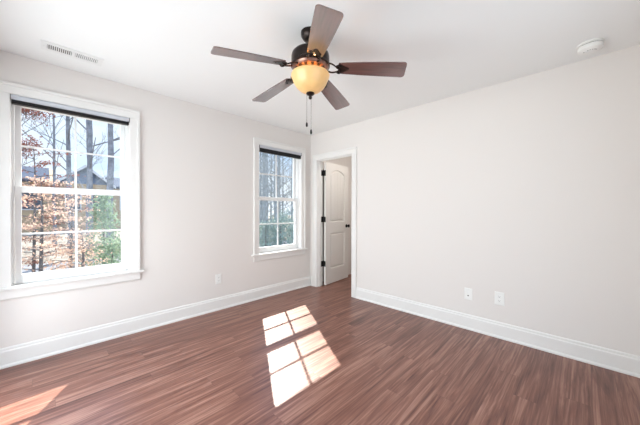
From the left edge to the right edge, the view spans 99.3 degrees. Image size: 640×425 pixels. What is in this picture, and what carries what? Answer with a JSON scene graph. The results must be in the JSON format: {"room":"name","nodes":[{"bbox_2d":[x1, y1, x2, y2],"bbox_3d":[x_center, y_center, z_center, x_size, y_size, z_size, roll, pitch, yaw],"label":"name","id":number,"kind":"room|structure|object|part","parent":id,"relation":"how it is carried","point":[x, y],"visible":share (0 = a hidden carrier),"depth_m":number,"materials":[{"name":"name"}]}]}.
{"room":"empty bedroom","nodes":[
{"label":"empty bedroom","id":0,"kind":"room"},
{"bbox_2d":[0,50,351,348],"bbox_3d":[-0.972,-0.031,3.721,0.170,2.440,5.270,1,1,44],"label":"wall","id":1,"kind":"structure","parent":0,"point":[196,161],"depth_m":2.99,"materials":[{"name":"white paint"}]},
{"bbox_2d":[0,80,143,300],"bbox_3d":[-2.201,-0.166,2.453,0.240,1.687,1.006,1,1,44],"label":"window","id":2,"kind":"structure","parent":1,"relation":"in","point":[14,284],"depth_m":2.32,"materials":[{"name":"white wood"}]},
{"bbox_3d":[-2.232,-0.538,2.481,0.036,0.744,0.738,1,1,44],"label":"sash","id":3,"kind":"part","parent":2,"relation":"part of","materials":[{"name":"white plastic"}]},
{"bbox_2d":[10,94,129,125],"bbox_3d":[-2.151,-0.888,2.400,0.068,0.066,0.769,1,1,44],"label":"window blind","id":4,"kind":"object","parent":2,"relation":"attached to","point":[15,99],"visible":0.99,"depth_m":2.34,"materials":[{"name":"black metal"}]},
{"bbox_3d":[-2.204,0.180,2.458,0.034,0.792,0.738,1,1,44],"label":"sash","id":5,"kind":"part","parent":2,"relation":"part of","materials":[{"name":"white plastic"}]},
{"bbox_2d":[0,276,310,369],"bbox_3d":[-1.387,1.117,3.168,0.024,0.152,3.550,1,1,44],"label":"baseboard","id":6,"kind":"structure","parent":1,"relation":"attached to","point":[10,356],"depth_m":2.66,"materials":[{"name":"white wood"}]},
{"bbox_2d":[216,274,221,283],"bbox_3d":[-1.240,0.814,3.326,0.009,0.118,0.074,1,1,44],"label":"wall outlet","id":7,"kind":"object","parent":1,"relation":"attached to","point":[218,276],"visible":1,"depth_m":3.32,"materials":[{"name":"white plastic"}]},
{"bbox_2d":[251,137,307,261],"bbox_3d":[-0.630,-0.174,4.064,0.240,1.687,1.006,1,1,44],"label":"window","id":8,"kind":"structure","parent":1,"relation":"in","point":[298,177],"depth_m":4.09,"materials":[{"name":"white wood"}]},
{"bbox_3d":[-0.633,0.171,4.068,0.034,0.792,0.738,1,1,44],"label":"sash","id":9,"kind":"part","parent":8,"relation":"part of","materials":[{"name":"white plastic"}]},
{"bbox_2d":[259,145,301,158],"bbox_3d":[-0.580,-0.885,4.011,0.068,0.090,0.769,1,1,44],"label":"window blind","id":10,"kind":"object","parent":8,"relation":"attached to","point":[264,149],"visible":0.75,"depth_m":3.97,"materials":[{"name":"black metal"}]},
{"bbox_3d":[-0.580,-0.846,4.011,0.044,0.012,0.762,1,1,44],"label":"rail","id":11,"kind":"part","parent":10,"relation":"part of","materials":[{"name":"black plastic"}]},
{"bbox_3d":[-0.661,-0.547,4.092,0.036,0.744,0.738,1,1,44],"label":"sash","id":12,"kind":"part","parent":8,"relation":"part of","materials":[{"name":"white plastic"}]},
{"bbox_2d":[0,274,639,424],"bbox_3d":[0.410,1.232,2.379,4.040,0.060,5.270,1,1,44],"label":"floor","id":13,"kind":"structure","parent":0,"point":[309,355],"depth_m":1.98,"materials":[{"name":"brown wood"}]},
{"bbox_2d":[0,0,639,134],"bbox_3d":[0.415,-1.288,2.361,4.040,0.100,5.270,1,1,44],"label":"ceiling","id":14,"kind":"structure","parent":0,"point":[449,48],"depth_m":1.96,"materials":[{"name":"white paint"}]},
{"bbox_2d":[41,39,103,66],"bbox_3d":[-1.927,-1.237,2.125,0.152,0.008,0.356,1,1,44],"label":"ceiling vent","id":15,"kind":"object","parent":14,"relation":"in","point":[45,45],"visible":1,"depth_m":2.11,"materials":[{"name":"metal"}]},
{"bbox_2d":[211,4,406,133],"bbox_3d":[-0.099,-0.888,1.902,1.192,0.695,1.249,1,1,44],"label":"ceiling fan","id":16,"kind":"object","parent":14,"relation":"hanging from","point":[310,64],"visible":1,"depth_m":1.77,"materials":[{"name":"brown wood"}]},
{"bbox_3d":[-0.429,-0.959,1.674,0.447,0.006,0.138,-6,15,-28],"label":"blade","id":17,"kind":"part","parent":16,"relation":"part of","materials":[{"name":"brown wood"}]},
{"bbox_3d":[-0.364,-0.962,2.154,0.447,0.006,0.138,-7,7,43],"label":"blade","id":18,"kind":"part","parent":16,"relation":"part of","materials":[{"name":"brown wood"}]},
{"bbox_3d":[-0.066,-0.981,1.870,0.252,0.034,0.252,1,1,44],"label":"vent plate","id":19,"kind":"part","parent":16,"relation":"part of","materials":[{"name":"orange metal"}]},
{"bbox_3d":[-0.067,-0.885,1.871,0.265,0.125,0.265,1,1,44],"label":"lamp shade","id":20,"kind":"part","parent":16,"relation":"part of","materials":[{"name":"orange glass"}]},
{"bbox_3d":[0.008,-0.956,1.465,0.138,0.006,0.447,12,3,-11],"label":"blade","id":21,"kind":"part","parent":16,"relation":"part of","materials":[{"name":"brown wood"}]},
{"bbox_3d":[0.112,-0.962,2.241,0.138,0.006,0.447,-12,-10,24],"label":"blade","id":22,"kind":"part","parent":16,"relation":"part of","materials":[{"name":"brown wood"}]},
{"bbox_3d":[0.342,-0.958,1.815,0.447,0.006,0.138,5,-10,8],"label":"blade","id":23,"kind":"part","parent":16,"relation":"part of","materials":[{"name":"brown wood"}]},
{"bbox_2d":[576,38,604,54],"bbox_3d":[1.976,-1.202,1.988,0.148,0.060,0.148,1,1,44],"label":"smoke detector","id":24,"kind":"object","parent":14,"relation":"attached to","point":[590,46],"visible":1,"depth_m":1.95,"materials":[{"name":"white plastic"}]},
{"bbox_2d":[310,45,639,355],"bbox_3d":[1.271,-0.022,3.128,3.870,2.440,0.115,1,1,44],"label":"wall","id":25,"kind":"structure","parent":0,"point":[526,189],"depth_m":2.52,"materials":[{"name":"white paint"}]},
{"bbox_2d":[312,147,356,297],"bbox_3d":[0.245,0.136,4.131,0.867,2.105,0.165,1,1,44],"label":"trim","id":26,"kind":"structure","parent":25,"relation":"attached to","point":[317,192],"depth_m":4.33,"materials":[{"name":"white wood"}]},
{"bbox_3d":[0.294,0.136,4.181,0.867,2.105,0.025,1,1,44],"label":"hall casing","id":27,"kind":"part","parent":26,"relation":"part of","materials":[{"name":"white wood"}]},
{"bbox_2d":[321,162,349,284],"bbox_3d":[0.273,0.177,4.647,0.165,1.993,0.729,0,1,38],"label":"door","id":28,"kind":"structure","parent":25,"relation":"in","point":[335,218],"depth_m":4.61,"materials":[{"name":"white paint"}]},
{"bbox_2d":[464,288,471,299],"bbox_3d":[1.524,0.839,2.796,0.074,0.118,0.015,1,1,44],"label":"wall outlet","id":29,"kind":"object","parent":25,"relation":"attached to","point":[467,291],"visible":1,"depth_m":2.80,"materials":[{"name":"white plastic"}]},
{"bbox_2d":[356,287,639,377],"bbox_3d":[1.488,1.125,2.826,2.782,0.152,0.024,1,1,44],"label":"baseboard","id":30,"kind":"structure","parent":25,"relation":"attached to","point":[618,361],"depth_m":2.49,"materials":[{"name":"white wood"}]},
{"bbox_2d":[494,291,503,305],"bbox_3d":[1.721,0.827,2.608,0.080,0.124,0.009,1,1,44],"label":"wall outlet","id":31,"kind":"object","parent":25,"relation":"attached to","point":[499,296],"visible":1,"depth_m":2.60,"materials":[{"name":"white plastic"}]},
{"label":"outside","id":32,"kind":"structure","parent":0,"visible":0},
{"bbox_2d":[22,215,293,264],"bbox_3d":[-21.965,1.884,46.680,89.810,0.300,150.000,1,1,44],"label":"ground","id":33,"kind":"structure","parent":32,"point":[60,241],"depth_m":15.77,"materials":[{"name":"brown soil"}]},
{"bbox_2d":[22,166,52,232],"bbox_3d":[-32.581,-1.405,24.888,8.000,6.550,11.800,1,1,44],"label":"house","id":34,"kind":"structure","parent":33,"relation":"on","point":[25,211],"depth_m":25.90,"materials":[{"name":"beige"}]},
{"bbox_3d":[-27.025,-1.173,25.476,0.015,1.700,1.200,1,1,44],"label":"pane","id":35,"kind":"part","parent":34,"relation":"part of","materials":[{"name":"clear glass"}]},
{"bbox_2d":[21,108,55,165],"bbox_3d":[-9.361,-1.347,7.961,3.508,6.778,2.966,1,1,44],"label":"tree","id":36,"kind":"object","parent":33,"relation":"on","point":[34,114],"visible":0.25,"depth_m":8.25,"materials":[{"name":"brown plant"}]},
{"bbox_2d":[21,113,74,250],"bbox_3d":[-13.262,-5.577,14.602,6.900,15.127,5.568,1,1,44],"label":"bare tree","id":37,"kind":"object","parent":33,"relation":"on","point":[68,125],"visible":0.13,"depth_m":14.06,"materials":[{"name":"grey plant"}]},
{"bbox_2d":[22,175,94,271],"bbox_3d":[-7.215,0.527,6.972,2.150,3.053,2.301,0,0,-15],"label":"sapling","id":38,"kind":"object","parent":33,"relation":"on","point":[41,239],"visible":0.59,"depth_m":7.06,"materials":[{"name":"orange plant"}]},
{"bbox_2d":[22,148,96,272],"bbox_3d":[-8.915,-0.042,8.599,2.939,4.160,2.910,1,1,44],"label":"sapling","id":39,"kind":"object","parent":33,"relation":"on","point":[34,262],"visible":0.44,"depth_m":8.55,"materials":[{"name":"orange plant"}]},
{"bbox_2d":[22,111,104,243],"bbox_3d":[-15.411,-4.791,15.974,6.371,13.527,4.696,0,0,16],"label":"bare tree","id":40,"kind":"object","parent":33,"relation":"on","point":[53,117],"visible":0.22,"depth_m":15.82,"materials":[{"name":"grey plant"}]},
{"bbox_2d":[26,194,110,269],"bbox_3d":[-7.834,0.667,8.476,1.937,2.750,2.015,0,0,1],"label":"sapling","id":41,"kind":"object","parent":33,"relation":"on","point":[78,197],"visible":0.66,"depth_m":8.46,"materials":[{"name":"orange plant"}]},
{"bbox_2d":[42,232,114,270],"bbox_3d":[-6.218,1.269,7.134,1.291,1.575,1.520,1,1,44],"label":"sapling","id":42,"kind":"object","parent":33,"relation":"on","point":[83,250],"visible":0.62,"depth_m":7.08,"materials":[{"name":"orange plant"}]},
{"bbox_2d":[55,165,120,230],"bbox_3d":[-25.172,-1.640,33.864,7.770,6.920,12.000,1,1,44],"label":"house","id":43,"kind":"structure","parent":33,"relation":"on","point":[102,184],"depth_m":28.97,"materials":[{"name":"beige"}]},
{"bbox_3d":[-25.681,-1.190,28.286,0.015,1.700,1.100,1,1,44],"label":"pane","id":44,"kind":"part","parent":43,"relation":"part of","materials":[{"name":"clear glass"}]},
{"bbox_2d":[60,115,119,233],"bbox_3d":[-17.645,-4.700,20.615,5.012,13.268,4.002,1,1,44],"label":"bare tree","id":45,"kind":"object","parent":33,"relation":"on","point":[86,141],"visible":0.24,"depth_m":20.68,"materials":[{"name":"grey plant"}]},
{"bbox_2d":[73,195,120,265],"bbox_3d":[-7.993,0.656,10.083,1.827,2.933,1.803,1,1,44],"label":"evergreen","id":46,"kind":"object","parent":33,"relation":"on","point":[104,203],"visible":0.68,"depth_m":10.01,"materials":[{"name":"green plant"}]},
{"bbox_3d":[-8.038,0.791,10.108,0.095,2.475,0.098,1,1,44],"label":"stem","id":47,"kind":"part","parent":46,"relation":"part of","materials":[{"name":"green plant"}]},
{"bbox_2d":[77,120,119,250],"bbox_3d":[-10.748,-4.889,13.057,3.745,13.790,5.627,1,1,44],"label":"bare tree","id":48,"kind":"object","parent":33,"relation":"on","point":[91,146],"visible":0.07,"depth_m":12.80,"materials":[{"name":"grey plant"}]},
{"bbox_2d":[80,237,120,266],"bbox_3d":[-6.338,1.383,8.382,1.726,1.380,1.768,1,1,44],"label":"evergreen shrub","id":49,"kind":"object","parent":33,"relation":"on","point":[108,248],"visible":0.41,"depth_m":8.20,"materials":[{"name":"green plant"}]},
{"bbox_2d":[105,124,119,254],"bbox_3d":[-9.009,-4.953,12.695,5.408,13.932,4.541,0,0,-24],"label":"bare tree","id":50,"kind":"object","parent":33,"relation":"on","point":[110,171],"visible":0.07,"depth_m":12.41,"materials":[{"name":"grey plant"}]},
{"bbox_2d":[22,240,293,273],"bbox_3d":[-15.015,2.036,4.976,40.068,0.030,2.199,0,1,-44],"label":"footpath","id":51,"kind":"structure","parent":33,"relation":"on","point":[37,265],"depth_m":10.04,"materials":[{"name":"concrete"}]},
{"bbox_2d":[259,153,291,239],"bbox_3d":[-3.711,-3.307,17.471,4.082,10.584,3.652,0,0,25],"label":"bare tree","id":52,"kind":"object","parent":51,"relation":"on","point":[263,153],"visible":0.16,"depth_m":17.33,"materials":[{"name":"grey plant"}]},
{"bbox_2d":[259,153,293,243],"bbox_3d":[-2.702,-3.481,16.805,5.358,10.952,3.770,0,0,-1],"label":"bare tree","id":53,"kind":"object","parent":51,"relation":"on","point":[275,202],"visible":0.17,"depth_m":16.75,"materials":[{"name":"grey plant"}]},
{"bbox_2d":[259,154,280,230],"bbox_3d":[-5.091,-4.711,22.100,5.062,13.326,4.308,0,0,-3],"label":"bare tree","id":54,"kind":"object","parent":33,"relation":"on","point":[262,154],"visible":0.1,"depth_m":22.02,"materials":[{"name":"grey plant"}]},
{"bbox_2d":[259,219,285,246],"bbox_3d":[-3.019,1.193,14.482,2.375,1.739,2.282,0,0,10],"label":"evergreen shrub","id":55,"kind":"object","parent":33,"relation":"on","point":[272,232],"visible":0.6,"depth_m":14.36,"materials":[{"name":"green plant"}]},
{"bbox_2d":[259,157,287,226],"bbox_3d":[-4.860,-5.700,31.445,5.973,15.167,5.282,0,0,10],"label":"bare tree","id":56,"kind":"object","parent":33,"relation":"on","point":[278,157],"visible":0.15,"depth_m":31.07,"materials":[{"name":"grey plant"}]},
{"bbox_2d":[262,153,285,214],"bbox_3d":[-4.379,-4.568,21.712,4.263,13.043,4.936,0,0,-28],"label":"bare tree","id":57,"kind":"object","parent":33,"relation":"on","point":[262,153],"visible":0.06,"depth_m":21.53,"materials":[{"name":"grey plant"}]},
{"bbox_2d":[259,152,289,238],"bbox_3d":[-4.362,-4.078,19.415,4.637,12.096,3.887,0,1,34],"label":"bare tree","id":58,"kind":"object","parent":33,"relation":"on","point":[260,164],"visible":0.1,"depth_m":19.50,"materials":[{"name":"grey plant"}]},
{"bbox_2d":[259,153,290,217],"bbox_3d":[-5.904,-5.590,27.838,6.859,14.991,5.280,0,0,10],"label":"bare tree","id":59,"kind":"object","parent":33,"relation":"on","point":[264,153],"visible":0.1,"depth_m":27.42,"materials":[{"name":"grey plant"}]},
{"bbox_2d":[259,153,291,246],"bbox_3d":[-2.954,-3.115,15.054,4.401,10.238,5.480,0,0,-15],"label":"bare tree","id":60,"kind":"object","parent":33,"relation":"on","point":[266,181],"visible":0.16,"depth_m":15.08,"materials":[{"name":"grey plant"}]},
{"bbox_2d":[260,156,291,206],"bbox_3d":[-3.041,-3.974,19.471,4.966,11.891,3.868,1,1,44],"label":"bare tree","id":61,"kind":"object","parent":33,"relation":"on","point":[280,156],"visible":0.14,"depth_m":19.50,"materials":[{"name":"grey plant"}]},
{"bbox_2d":[261,212,293,241],"bbox_3d":[-2.643,1.038,17.905,3.114,2.162,2.911,0,0,23],"label":"evergreen shrub","id":62,"kind":"object","parent":33,"relation":"on","point":[279,214],"visible":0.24,"depth_m":17.75,"materials":[{"name":"green plant"}]},
{"bbox_2d":[268,155,286,219],"bbox_3d":[-7.336,-6.992,37.208,6.964,17.654,7.443,1,1,44],"label":"bare tree","id":63,"kind":"object","parent":33,"relation":"on","point":[270,182],"visible":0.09,"depth_m":37.61,"materials":[{"name":"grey plant"}]},
{"bbox_2d":[264,155,290,220],"bbox_3d":[-5.124,-4.921,23.983,4.099,13.714,5.850,0,1,-36],"label":"bare tree","id":64,"kind":"object","parent":33,"relation":"on","point":[265,155],"visible":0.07,"depth_m":23.91,"materials":[{"name":"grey plant"}]},
{"bbox_2d":[263,216,293,245],"bbox_3d":[-2.424,1.140,15.808,2.791,1.927,2.477,1,1,44],"label":"evergreen shrub","id":65,"kind":"object","parent":33,"relation":"on","point":[274,218],"visible":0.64,"depth_m":15.48,"materials":[{"name":"green plant"}]},
{"bbox_2d":[265,158,292,238],"bbox_3d":[-2.496,-3.594,19.651,2.939,11.132,4.530,0,0,17],"label":"bare tree","id":66,"kind":"object","parent":33,"relation":"on","point":[291,213],"visible":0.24,"depth_m":19.63,"materials":[{"name":"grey plant"}]},
{"bbox_2d":[268,155,291,212],"bbox_3d":[-4.959,-6.514,35.197,7.254,16.736,7.996,0,0,-27],"label":"bare tree","id":67,"kind":"object","parent":33,"relation":"on","point":[271,155],"visible":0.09,"depth_m":34.90,"materials":[{"name":"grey plant"}]},
{"bbox_2d":[269,156,291,233],"bbox_3d":[-2.842,-4.430,24.542,5.645,12.730,4.783,0,0,-2],"label":"bare tree","id":68,"kind":"object","parent":33,"relation":"on","point":[269,156],"visible":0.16,"depth_m":24.73,"materials":[{"name":"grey plant"}]},
{"bbox_2d":[269,207,293,236],"bbox_3d":[-2.511,0.784,20.892,3.222,2.354,3.625,0,0,-9],"label":"evergreen shrub","id":69,"kind":"object","parent":33,"relation":"on","point":[289,214],"visible":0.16,"depth_m":20.49,"materials":[{"name":"green plant"}]},
{"bbox_2d":[269,155,293,213],"bbox_3d":[-6.462,-6.647,46.058,8.294,16.840,7.613,0,0,-28],"label":"bare tree","id":70,"kind":"object","parent":33,"relation":"on","point":[270,155],"visible":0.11,"depth_m":44.93,"materials":[{"name":"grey plant"}]}
]}

